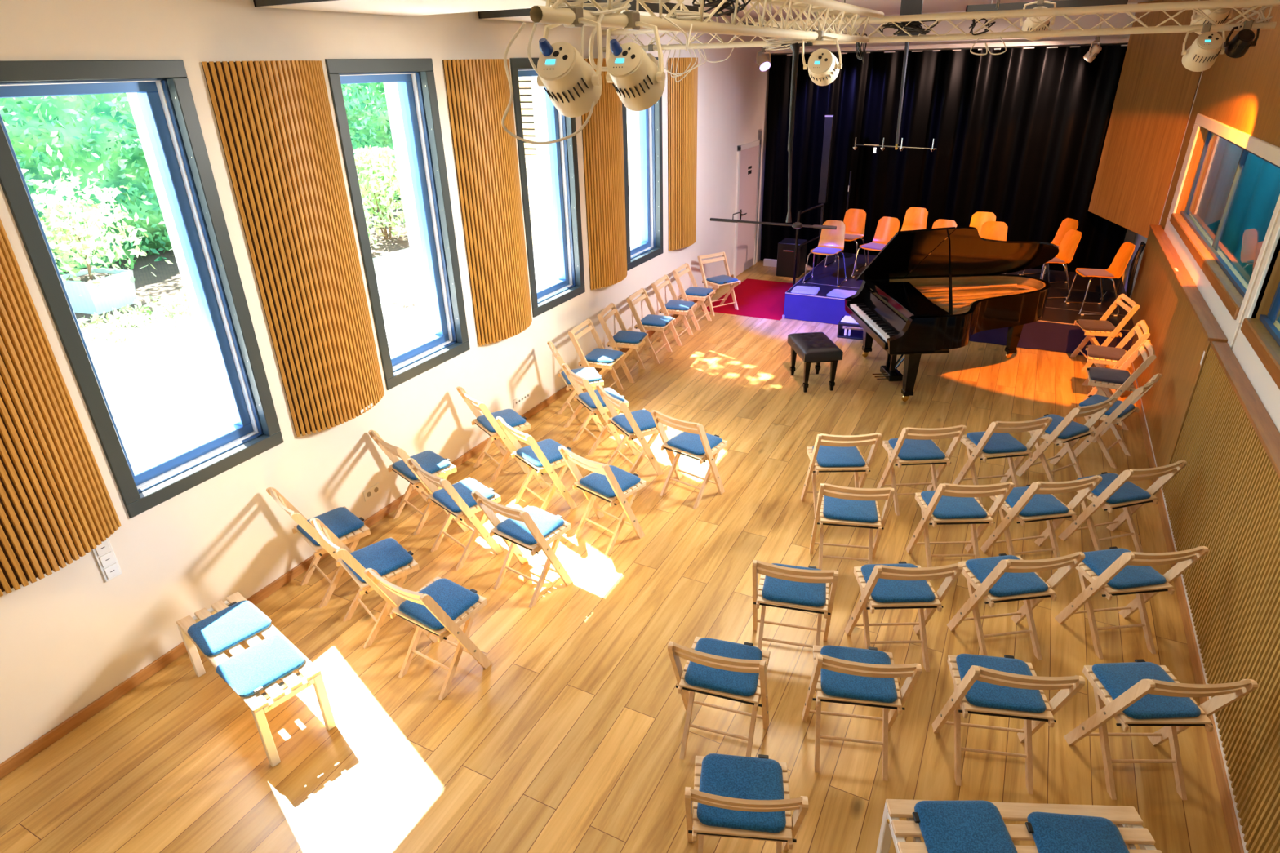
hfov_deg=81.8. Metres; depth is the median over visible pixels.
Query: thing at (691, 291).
seat cushion
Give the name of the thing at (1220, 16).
spotlight
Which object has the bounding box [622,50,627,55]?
socket
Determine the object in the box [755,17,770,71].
spotlight
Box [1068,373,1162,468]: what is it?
folding chair
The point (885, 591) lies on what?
seat cushion
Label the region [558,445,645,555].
folding chair
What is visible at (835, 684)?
seat cushion
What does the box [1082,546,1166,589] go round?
seat cushion
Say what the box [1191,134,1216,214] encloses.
window frame
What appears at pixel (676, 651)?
folding chair
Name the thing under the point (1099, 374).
seat cushion
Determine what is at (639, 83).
spotlight
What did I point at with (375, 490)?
power socket
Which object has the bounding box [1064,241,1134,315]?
shell chair
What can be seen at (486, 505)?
folding chair
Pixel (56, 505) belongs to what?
acoustic panel
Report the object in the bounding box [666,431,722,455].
seat cushion
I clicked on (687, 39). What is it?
cable
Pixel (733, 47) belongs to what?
cable
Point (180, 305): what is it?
ground cover
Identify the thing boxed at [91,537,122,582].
light switch
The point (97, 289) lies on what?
planter
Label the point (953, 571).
folding chair
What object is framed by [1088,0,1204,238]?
acoustic panel
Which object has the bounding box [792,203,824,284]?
stair rail
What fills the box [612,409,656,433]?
seat cushion
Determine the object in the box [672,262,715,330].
folding chair
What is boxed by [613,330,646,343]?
seat cushion
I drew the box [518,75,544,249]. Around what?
wall
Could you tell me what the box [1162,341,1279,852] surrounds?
panel
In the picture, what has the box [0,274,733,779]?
baseboard
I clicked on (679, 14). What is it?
cable bundle
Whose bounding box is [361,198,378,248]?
shrub
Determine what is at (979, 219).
shell chair
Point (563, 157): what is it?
window
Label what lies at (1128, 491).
seat cushion
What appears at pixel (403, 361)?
window
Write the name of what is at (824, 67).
spotlight
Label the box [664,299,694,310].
seat cushion
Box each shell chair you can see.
[802,219,846,287]
[824,208,866,271]
[851,216,899,277]
[901,207,928,231]
[932,218,956,228]
[968,211,995,235]
[979,221,1008,274]
[1017,217,1078,283]
[1022,229,1081,298]
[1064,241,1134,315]
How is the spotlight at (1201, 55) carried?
hanging from the lighting truss at (1194, 6)
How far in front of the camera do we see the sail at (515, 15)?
5.69 m
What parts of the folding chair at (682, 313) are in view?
leg, seat rail, leg, seat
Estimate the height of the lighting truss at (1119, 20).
0.460 m
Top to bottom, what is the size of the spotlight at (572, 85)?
0.336 m
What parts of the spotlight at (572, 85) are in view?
tilt knob, panel, tilt knob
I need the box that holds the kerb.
[87,247,412,368]
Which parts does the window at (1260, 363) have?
sill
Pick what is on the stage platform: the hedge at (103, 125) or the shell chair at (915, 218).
the shell chair at (915, 218)
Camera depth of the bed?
12.92 m
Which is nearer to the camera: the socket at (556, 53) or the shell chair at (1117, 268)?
the socket at (556, 53)
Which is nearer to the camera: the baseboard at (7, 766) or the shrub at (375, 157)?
the baseboard at (7, 766)
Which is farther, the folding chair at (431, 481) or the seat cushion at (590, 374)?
the seat cushion at (590, 374)
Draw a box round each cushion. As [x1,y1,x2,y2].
[187,600,271,656]
[215,633,305,697]
[296,506,364,546]
[342,537,413,582]
[392,450,450,479]
[399,578,479,630]
[432,478,494,512]
[476,408,526,432]
[496,506,564,544]
[515,439,572,466]
[560,367,602,384]
[578,387,625,408]
[579,465,640,497]
[584,347,622,363]
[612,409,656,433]
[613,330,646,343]
[640,314,672,326]
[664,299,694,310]
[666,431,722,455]
[684,286,712,296]
[684,637,762,697]
[697,753,786,833]
[706,275,737,284]
[761,563,826,607]
[787,332,843,362]
[791,285,819,294]
[812,444,865,466]
[820,645,897,702]
[822,491,878,522]
[826,288,857,298]
[861,561,935,603]
[888,438,945,460]
[911,800,1017,852]
[920,489,987,519]
[955,653,1046,713]
[965,553,1048,596]
[966,431,1026,453]
[1004,484,1068,516]
[1025,811,1129,852]
[1035,413,1088,439]
[1075,319,1115,331]
[1076,471,1151,503]
[1079,395,1134,417]
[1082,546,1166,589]
[1085,344,1125,360]
[1087,366,1133,384]
[1092,659,1200,719]
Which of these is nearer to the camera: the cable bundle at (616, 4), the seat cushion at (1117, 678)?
the cable bundle at (616, 4)
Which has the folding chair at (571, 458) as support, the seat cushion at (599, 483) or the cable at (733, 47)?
the seat cushion at (599, 483)
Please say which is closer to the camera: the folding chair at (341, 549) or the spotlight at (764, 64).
the folding chair at (341, 549)
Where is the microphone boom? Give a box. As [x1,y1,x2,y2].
[710,42,836,229]
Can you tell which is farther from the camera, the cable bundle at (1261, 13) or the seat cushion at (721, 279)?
the seat cushion at (721, 279)
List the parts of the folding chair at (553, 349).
leg, seat, leg, seat rail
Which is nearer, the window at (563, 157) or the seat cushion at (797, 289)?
the window at (563, 157)
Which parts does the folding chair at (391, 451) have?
leg, hinge rod, seat, leg, seat rail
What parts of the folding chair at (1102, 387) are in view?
leg, seat, leg, seat rail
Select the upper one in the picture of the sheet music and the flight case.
the flight case
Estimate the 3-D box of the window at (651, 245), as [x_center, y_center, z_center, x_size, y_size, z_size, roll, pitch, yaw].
[-0.250,-3.129,8.861,0.674,2.317,1.013,12,29,25]
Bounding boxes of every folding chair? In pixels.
[266,487,370,608]
[309,517,419,648]
[364,568,492,700]
[368,430,457,535]
[406,457,503,571]
[456,386,530,482]
[471,490,573,608]
[495,416,577,510]
[546,341,604,427]
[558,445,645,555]
[561,363,628,455]
[568,318,626,392]
[595,384,666,475]
[596,302,648,382]
[626,288,675,364]
[651,274,697,346]
[651,409,727,509]
[667,636,770,759]
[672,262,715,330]
[684,755,808,852]
[697,251,740,315]
[752,560,838,649]
[800,432,881,522]
[802,645,921,781]
[809,483,893,569]
[844,563,963,671]
[876,424,966,515]
[905,481,1013,581]
[931,654,1084,795]
[946,551,1084,660]
[952,417,1052,505]
[980,475,1102,569]
[1015,395,1117,481]
[1054,546,1208,659]
[1057,460,1186,552]
[1063,665,1257,799]
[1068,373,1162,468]
[1070,293,1140,370]
[1081,320,1150,401]
[1085,339,1156,430]
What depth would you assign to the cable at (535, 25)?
2.42 m
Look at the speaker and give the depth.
11.52 m
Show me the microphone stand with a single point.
(840, 255)
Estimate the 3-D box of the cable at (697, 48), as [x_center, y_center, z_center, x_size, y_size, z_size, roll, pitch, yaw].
[0.442,-3.488,7.086,0.319,0.247,0.046,10,28,23]
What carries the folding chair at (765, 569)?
on the floor
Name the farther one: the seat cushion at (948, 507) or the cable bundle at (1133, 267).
the cable bundle at (1133, 267)
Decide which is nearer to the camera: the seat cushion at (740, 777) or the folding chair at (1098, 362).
the seat cushion at (740, 777)
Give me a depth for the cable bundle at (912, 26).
6.14 m
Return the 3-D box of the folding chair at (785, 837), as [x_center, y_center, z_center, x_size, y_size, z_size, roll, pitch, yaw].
[0.421,1.616,3.075,0.458,0.776,0.462,2,26,6]
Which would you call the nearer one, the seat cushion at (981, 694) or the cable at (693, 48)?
the seat cushion at (981, 694)
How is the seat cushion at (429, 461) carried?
on the folding chair at (391, 451)
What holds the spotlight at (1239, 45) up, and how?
hanging from the lighting truss at (1194, 6)
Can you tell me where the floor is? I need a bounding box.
[0,260,1231,852]
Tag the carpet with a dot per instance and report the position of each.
(756, 298)
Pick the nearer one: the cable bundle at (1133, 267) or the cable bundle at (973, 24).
the cable bundle at (973, 24)
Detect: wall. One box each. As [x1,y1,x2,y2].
[0,0,774,764]
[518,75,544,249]
[774,42,1136,281]
[1122,4,1279,357]
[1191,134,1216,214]
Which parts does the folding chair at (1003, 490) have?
seat rail, leg, seat, hinge rod, leg, seat rail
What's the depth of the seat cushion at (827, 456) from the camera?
5.65 m
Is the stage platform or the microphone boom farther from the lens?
the stage platform
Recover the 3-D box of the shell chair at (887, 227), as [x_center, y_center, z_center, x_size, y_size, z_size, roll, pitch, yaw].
[3.406,-2.533,10.534,0.504,0.816,0.518,-25,34,-39]
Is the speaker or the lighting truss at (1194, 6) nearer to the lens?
the lighting truss at (1194, 6)
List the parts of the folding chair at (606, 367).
seat rail, leg, seat, leg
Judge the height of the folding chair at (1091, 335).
0.776 m
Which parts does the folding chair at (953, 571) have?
seat rail, leg, seat, hinge rod, leg, seat rail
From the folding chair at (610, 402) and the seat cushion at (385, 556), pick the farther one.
the folding chair at (610, 402)
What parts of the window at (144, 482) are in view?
sill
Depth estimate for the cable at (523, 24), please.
2.50 m
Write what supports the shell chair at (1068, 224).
on the stage platform
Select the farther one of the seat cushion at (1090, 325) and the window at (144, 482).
the seat cushion at (1090, 325)
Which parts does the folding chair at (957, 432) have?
seat rail, leg, seat, hinge rod, leg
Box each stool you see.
[787,332,843,392]
[836,315,863,340]
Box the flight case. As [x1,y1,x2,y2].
[776,238,807,278]
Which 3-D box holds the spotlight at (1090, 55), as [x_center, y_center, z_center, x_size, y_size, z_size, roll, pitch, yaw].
[5.632,-4.864,9.103,0.170,0.676,0.174,4,27,10]
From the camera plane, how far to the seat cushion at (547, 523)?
4.90 m
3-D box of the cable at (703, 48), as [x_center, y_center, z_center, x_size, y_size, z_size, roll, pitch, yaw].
[0.487,-3.459,7.075,0.319,0.292,0.046,10,28,23]
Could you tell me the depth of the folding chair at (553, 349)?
7.26 m
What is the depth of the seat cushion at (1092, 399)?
6.42 m
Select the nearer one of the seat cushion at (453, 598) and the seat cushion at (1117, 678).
the seat cushion at (1117, 678)
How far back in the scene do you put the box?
12.83 m
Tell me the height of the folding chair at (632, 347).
0.776 m
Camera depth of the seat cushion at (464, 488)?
5.29 m
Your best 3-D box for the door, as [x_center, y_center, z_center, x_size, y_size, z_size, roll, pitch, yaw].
[1.789,-3.573,12.148,0.084,2.060,1.060,12,29,25]
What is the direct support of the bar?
hanging from the ceiling at (887, 6)
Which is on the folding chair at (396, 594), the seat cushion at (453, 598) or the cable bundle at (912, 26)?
the seat cushion at (453, 598)
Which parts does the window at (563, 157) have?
sash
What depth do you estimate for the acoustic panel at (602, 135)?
7.85 m
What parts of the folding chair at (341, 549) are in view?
seat rail, leg, seat, leg, seat rail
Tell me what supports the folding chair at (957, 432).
on the floor
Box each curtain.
[760,44,1127,271]
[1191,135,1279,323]
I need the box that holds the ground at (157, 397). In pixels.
[95,195,631,459]
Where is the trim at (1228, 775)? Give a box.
[1132,362,1248,852]
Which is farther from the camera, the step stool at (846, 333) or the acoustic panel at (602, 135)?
the step stool at (846, 333)
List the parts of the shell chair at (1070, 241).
leg frame, leg frame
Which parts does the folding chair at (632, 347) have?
leg, seat rail, seat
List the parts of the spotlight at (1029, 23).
panel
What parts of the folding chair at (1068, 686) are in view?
seat rail, leg, seat, hinge rod, leg, seat rail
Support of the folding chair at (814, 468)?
on the floor
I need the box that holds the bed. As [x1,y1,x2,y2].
[60,175,629,338]
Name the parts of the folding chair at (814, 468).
seat rail, leg, seat, hinge rod, leg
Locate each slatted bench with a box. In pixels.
[176,591,336,767]
[875,799,1161,852]
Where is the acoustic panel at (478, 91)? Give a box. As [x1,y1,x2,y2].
[442,58,532,346]
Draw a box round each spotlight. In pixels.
[536,5,603,117]
[605,11,665,111]
[644,44,659,69]
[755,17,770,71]
[801,30,842,85]
[1019,0,1056,40]
[1083,13,1103,62]
[1181,22,1225,71]
[1190,0,1233,35]
[1223,19,1259,57]
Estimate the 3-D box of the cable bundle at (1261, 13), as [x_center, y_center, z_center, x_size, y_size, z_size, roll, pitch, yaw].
[4.342,-2.910,5.229,0.216,0.182,0.114,7,27,17]
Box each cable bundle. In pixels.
[542,0,633,15]
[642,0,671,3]
[670,9,710,21]
[692,0,751,18]
[763,38,807,50]
[855,33,866,63]
[879,20,937,35]
[968,17,995,35]
[1126,241,1146,297]
[1236,4,1272,29]
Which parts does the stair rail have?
rail, post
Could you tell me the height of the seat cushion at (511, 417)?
0.027 m
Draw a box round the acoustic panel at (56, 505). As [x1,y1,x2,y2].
[0,218,121,596]
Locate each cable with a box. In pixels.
[501,22,595,144]
[527,22,539,75]
[588,13,608,71]
[660,13,693,50]
[662,48,692,75]
[666,48,697,74]
[670,48,702,77]
[675,48,706,82]
[698,47,734,62]
[742,21,860,35]
[969,35,1006,54]
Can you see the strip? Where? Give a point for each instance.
(526, 395)
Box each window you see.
[0,59,283,518]
[324,57,470,390]
[509,57,585,317]
[622,57,663,271]
[1164,113,1279,349]
[1231,213,1279,432]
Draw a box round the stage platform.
[782,253,1133,355]
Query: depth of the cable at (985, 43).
5.93 m
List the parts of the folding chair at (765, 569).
seat rail, leg, hinge rod, seat, leg, seat rail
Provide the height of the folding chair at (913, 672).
0.776 m
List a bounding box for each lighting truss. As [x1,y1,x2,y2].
[529,0,884,42]
[601,0,1279,52]
[764,2,1137,53]
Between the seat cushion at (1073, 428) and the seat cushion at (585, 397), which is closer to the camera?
the seat cushion at (1073, 428)
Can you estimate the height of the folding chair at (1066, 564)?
0.776 m
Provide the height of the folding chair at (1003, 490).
0.776 m
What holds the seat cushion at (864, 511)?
on the folding chair at (864, 494)
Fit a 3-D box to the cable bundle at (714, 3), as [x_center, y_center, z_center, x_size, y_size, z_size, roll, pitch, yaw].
[0.403,-2.047,3.566,0.149,0.142,0.577,12,29,25]
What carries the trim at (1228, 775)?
attached to the wall at (1242, 93)
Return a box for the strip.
[512,390,530,408]
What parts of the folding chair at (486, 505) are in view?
seat rail, leg, hinge rod, seat, leg, seat rail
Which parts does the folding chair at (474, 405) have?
leg, hinge rod, seat, leg, seat rail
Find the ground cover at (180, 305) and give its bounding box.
[76,287,194,354]
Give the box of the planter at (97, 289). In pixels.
[3,121,173,315]
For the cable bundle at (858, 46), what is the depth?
6.35 m
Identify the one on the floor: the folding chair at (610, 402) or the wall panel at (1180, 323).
the folding chair at (610, 402)
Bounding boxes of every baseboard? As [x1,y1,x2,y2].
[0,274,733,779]
[1128,363,1244,852]
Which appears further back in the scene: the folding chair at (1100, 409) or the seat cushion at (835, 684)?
the folding chair at (1100, 409)
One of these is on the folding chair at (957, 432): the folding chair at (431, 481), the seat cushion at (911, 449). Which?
the seat cushion at (911, 449)
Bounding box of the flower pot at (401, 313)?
[380,285,423,343]
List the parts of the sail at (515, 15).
panel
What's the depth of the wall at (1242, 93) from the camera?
6.33 m
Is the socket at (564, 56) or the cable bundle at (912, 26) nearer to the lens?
the socket at (564, 56)
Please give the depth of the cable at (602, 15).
2.58 m
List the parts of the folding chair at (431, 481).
leg, hinge rod, seat, leg, seat rail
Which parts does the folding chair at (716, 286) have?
leg, seat rail, seat, leg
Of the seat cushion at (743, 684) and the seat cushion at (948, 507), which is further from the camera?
the seat cushion at (948, 507)
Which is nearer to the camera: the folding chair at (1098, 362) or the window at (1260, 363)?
the window at (1260, 363)
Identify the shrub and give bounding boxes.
[352,145,407,239]
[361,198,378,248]
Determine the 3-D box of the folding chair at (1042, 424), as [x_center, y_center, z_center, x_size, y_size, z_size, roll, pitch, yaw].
[2.825,0.206,5.835,0.458,0.776,0.462,-4,26,-6]
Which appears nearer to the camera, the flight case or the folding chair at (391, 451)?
the folding chair at (391, 451)
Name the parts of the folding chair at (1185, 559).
leg, seat rail, seat, hinge rod, leg, seat rail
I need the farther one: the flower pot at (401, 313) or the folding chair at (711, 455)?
the flower pot at (401, 313)
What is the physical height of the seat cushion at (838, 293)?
0.027 m
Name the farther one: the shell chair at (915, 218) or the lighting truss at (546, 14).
the shell chair at (915, 218)
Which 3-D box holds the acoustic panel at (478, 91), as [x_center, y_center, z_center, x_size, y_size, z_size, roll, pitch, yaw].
[-1.217,-1.897,6.378,0.145,2.285,0.821,12,29,25]
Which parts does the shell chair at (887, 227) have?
leg frame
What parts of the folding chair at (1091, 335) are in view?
leg, seat, leg, seat rail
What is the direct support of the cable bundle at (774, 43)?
attached to the lighting truss at (1194, 6)
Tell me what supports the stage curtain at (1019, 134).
hanging from the lighting truss at (1119, 20)
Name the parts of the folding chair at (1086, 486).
leg, seat rail, seat, hinge rod, leg, seat rail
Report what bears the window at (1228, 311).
in the wall at (1242, 93)
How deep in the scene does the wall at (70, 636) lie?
4.82 m
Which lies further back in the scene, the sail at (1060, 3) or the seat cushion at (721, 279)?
the seat cushion at (721, 279)
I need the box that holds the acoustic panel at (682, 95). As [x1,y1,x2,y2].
[666,57,697,250]
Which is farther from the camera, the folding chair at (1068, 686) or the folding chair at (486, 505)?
the folding chair at (486, 505)
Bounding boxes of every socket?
[363,482,381,501]
[553,50,559,56]
[562,54,567,59]
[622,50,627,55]
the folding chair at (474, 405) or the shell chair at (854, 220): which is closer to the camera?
the folding chair at (474, 405)
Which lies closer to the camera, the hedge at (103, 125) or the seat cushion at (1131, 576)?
the seat cushion at (1131, 576)
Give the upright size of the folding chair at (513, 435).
0.776 m
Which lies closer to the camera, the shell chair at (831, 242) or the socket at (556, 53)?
the socket at (556, 53)
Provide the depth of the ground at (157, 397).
8.55 m
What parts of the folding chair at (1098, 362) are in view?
seat, leg, leg, seat rail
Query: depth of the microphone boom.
6.96 m
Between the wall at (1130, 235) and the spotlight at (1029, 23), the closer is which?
the spotlight at (1029, 23)
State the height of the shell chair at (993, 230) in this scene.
0.816 m
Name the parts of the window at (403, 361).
sash, sill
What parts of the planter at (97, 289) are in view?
stem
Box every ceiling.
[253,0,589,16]
[668,0,1154,20]
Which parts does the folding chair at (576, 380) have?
leg, hinge rod, seat, leg, seat rail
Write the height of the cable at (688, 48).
0.237 m
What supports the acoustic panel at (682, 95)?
attached to the wall at (70, 636)
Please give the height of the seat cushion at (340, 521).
0.027 m
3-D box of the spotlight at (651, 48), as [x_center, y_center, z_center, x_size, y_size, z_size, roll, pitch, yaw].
[0.107,-3.572,7.264,0.245,0.333,0.256,12,29,25]
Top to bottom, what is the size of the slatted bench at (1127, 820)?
0.405 m
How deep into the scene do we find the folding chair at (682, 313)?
9.31 m
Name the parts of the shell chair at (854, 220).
leg frame, leg frame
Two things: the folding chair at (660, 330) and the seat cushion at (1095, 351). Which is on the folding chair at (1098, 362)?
the seat cushion at (1095, 351)
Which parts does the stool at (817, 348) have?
leg, leg, leg, leg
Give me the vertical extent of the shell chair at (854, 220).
0.816 m
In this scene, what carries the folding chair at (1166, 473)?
on the floor
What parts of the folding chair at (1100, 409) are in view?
leg, seat rail, seat, hinge rod, leg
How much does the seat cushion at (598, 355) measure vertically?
0.027 m
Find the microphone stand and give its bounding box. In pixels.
[832,171,853,257]
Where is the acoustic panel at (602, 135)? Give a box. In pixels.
[581,57,626,289]
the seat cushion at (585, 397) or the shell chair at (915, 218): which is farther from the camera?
the shell chair at (915, 218)
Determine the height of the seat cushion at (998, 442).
0.027 m
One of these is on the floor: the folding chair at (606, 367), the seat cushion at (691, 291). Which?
the folding chair at (606, 367)
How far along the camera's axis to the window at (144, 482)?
4.12 m
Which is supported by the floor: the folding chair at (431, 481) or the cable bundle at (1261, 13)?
the folding chair at (431, 481)
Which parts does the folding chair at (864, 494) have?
seat rail, leg, seat, hinge rod, leg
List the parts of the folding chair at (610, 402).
leg, hinge rod, seat, leg, seat rail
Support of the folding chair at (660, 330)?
on the floor
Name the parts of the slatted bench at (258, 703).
leg, rail, leg, cross rail, rail, leg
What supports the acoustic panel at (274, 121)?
attached to the wall at (70, 636)
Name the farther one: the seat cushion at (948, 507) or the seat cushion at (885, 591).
the seat cushion at (948, 507)
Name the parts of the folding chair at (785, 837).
seat rail, leg, hinge rod, leg, seat rail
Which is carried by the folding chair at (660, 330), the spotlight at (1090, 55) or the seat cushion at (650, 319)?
the seat cushion at (650, 319)
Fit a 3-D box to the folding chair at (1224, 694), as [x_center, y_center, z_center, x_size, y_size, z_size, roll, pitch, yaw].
[2.424,1.348,3.521,0.458,0.776,0.462,-1,26,2]
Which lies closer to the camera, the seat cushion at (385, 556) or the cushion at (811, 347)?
the seat cushion at (385, 556)
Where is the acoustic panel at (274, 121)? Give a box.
[201,60,384,436]
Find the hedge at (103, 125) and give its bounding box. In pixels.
[0,82,401,274]
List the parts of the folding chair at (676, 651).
seat rail, leg, hinge rod, seat, leg, seat rail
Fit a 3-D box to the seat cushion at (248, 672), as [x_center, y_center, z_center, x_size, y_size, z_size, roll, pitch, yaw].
[-1.984,1.248,3.877,0.358,0.027,0.358,20,33,37]
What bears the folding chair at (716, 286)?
on the carpet
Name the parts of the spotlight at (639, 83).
tilt knob, panel, tilt knob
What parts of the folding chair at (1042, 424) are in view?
seat rail, leg, seat, hinge rod, leg, seat rail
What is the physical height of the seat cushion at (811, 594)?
0.027 m
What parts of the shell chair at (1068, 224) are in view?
leg frame, leg frame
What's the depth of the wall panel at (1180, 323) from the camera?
6.48 m
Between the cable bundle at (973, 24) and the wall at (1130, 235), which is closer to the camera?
the cable bundle at (973, 24)
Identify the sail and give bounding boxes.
[478,0,698,22]
[965,0,1128,12]
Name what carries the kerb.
on the ground at (157, 397)
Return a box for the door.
[733,139,761,278]
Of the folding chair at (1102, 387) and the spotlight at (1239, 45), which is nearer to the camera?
the spotlight at (1239, 45)
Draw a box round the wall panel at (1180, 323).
[1128,224,1227,477]
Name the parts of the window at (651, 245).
sash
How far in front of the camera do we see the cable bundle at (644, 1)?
3.00 m
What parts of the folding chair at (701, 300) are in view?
leg, seat rail, leg, seat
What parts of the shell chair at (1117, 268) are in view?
leg frame, leg frame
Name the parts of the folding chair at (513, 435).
leg, hinge rod, seat, seat rail, leg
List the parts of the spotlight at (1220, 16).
tilt knob, panel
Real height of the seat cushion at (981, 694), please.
0.027 m
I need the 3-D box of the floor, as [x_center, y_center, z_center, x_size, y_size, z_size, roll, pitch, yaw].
[1.332,0.528,6.248,5.720,0.100,15.530,12,29,25]
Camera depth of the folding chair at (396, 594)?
4.18 m
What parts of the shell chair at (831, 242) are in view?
leg frame, leg frame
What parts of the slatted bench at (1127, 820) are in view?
leg, rail, cross rail, cross rail, rail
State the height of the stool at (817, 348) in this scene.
0.506 m
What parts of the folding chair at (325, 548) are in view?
leg, seat, leg, seat rail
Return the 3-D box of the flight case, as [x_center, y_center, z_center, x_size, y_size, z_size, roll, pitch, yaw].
[2.510,-2.792,12.234,0.380,0.550,0.413,12,29,25]
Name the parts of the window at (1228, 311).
pane, sill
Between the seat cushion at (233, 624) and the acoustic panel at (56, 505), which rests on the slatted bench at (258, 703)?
the seat cushion at (233, 624)
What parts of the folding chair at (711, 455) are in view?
leg, hinge rod, seat, leg, seat rail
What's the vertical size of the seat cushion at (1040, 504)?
0.027 m
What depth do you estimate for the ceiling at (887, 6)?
9.02 m
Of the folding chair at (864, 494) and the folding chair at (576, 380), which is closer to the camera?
the folding chair at (864, 494)
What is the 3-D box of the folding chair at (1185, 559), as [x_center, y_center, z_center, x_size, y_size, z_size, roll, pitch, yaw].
[2.854,0.927,4.360,0.458,0.776,0.462,-4,26,-5]
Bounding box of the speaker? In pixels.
[816,115,835,265]
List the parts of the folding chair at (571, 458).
leg, hinge rod, seat, leg, seat rail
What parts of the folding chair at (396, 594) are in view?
seat rail, leg, hinge rod, seat, leg, seat rail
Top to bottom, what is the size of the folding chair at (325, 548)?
0.776 m
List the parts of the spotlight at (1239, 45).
tilt knob, panel, tilt knob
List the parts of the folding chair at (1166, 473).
leg, seat rail, seat, hinge rod, leg, seat rail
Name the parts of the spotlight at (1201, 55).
tilt knob, panel, tilt knob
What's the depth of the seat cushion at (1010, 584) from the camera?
4.29 m
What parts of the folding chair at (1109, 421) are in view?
leg, seat rail, seat, leg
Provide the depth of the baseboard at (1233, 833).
4.22 m
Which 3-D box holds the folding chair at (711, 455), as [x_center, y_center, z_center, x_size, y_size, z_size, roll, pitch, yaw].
[0.412,0.200,5.970,0.458,0.776,0.462,18,32,34]
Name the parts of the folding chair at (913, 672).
seat rail, leg, seat, hinge rod, leg, seat rail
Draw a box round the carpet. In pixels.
[702,278,795,319]
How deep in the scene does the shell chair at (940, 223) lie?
10.29 m
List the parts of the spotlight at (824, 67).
tilt knob, panel, tilt knob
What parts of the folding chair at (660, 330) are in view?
leg, seat rail, leg, seat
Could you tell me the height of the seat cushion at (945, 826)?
0.027 m
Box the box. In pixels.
[763,258,777,266]
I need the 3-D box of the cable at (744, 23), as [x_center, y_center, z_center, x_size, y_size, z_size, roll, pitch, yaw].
[1.184,-2.682,5.011,0.054,0.034,2.801,12,29,25]
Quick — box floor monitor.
[1097,275,1122,300]
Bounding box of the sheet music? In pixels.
[840,315,857,324]
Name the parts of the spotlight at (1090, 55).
drop rod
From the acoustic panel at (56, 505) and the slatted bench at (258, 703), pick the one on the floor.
the slatted bench at (258, 703)
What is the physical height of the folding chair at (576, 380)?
0.776 m
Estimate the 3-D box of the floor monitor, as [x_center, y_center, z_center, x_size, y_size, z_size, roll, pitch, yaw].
[6.053,-1.805,9.459,0.265,0.341,0.289,12,29,25]
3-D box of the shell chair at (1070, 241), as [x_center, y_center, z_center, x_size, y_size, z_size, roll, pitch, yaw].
[5.348,-2.129,9.608,0.504,0.816,0.518,-2,26,-2]
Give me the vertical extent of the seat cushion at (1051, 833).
0.027 m
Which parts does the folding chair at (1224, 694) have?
leg, seat rail, seat, hinge rod, leg, seat rail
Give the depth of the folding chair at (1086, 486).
4.94 m
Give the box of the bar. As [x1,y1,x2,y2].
[853,0,936,153]
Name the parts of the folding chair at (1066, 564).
leg, seat rail, seat, hinge rod, leg, seat rail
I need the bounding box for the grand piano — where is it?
[844,226,1058,401]

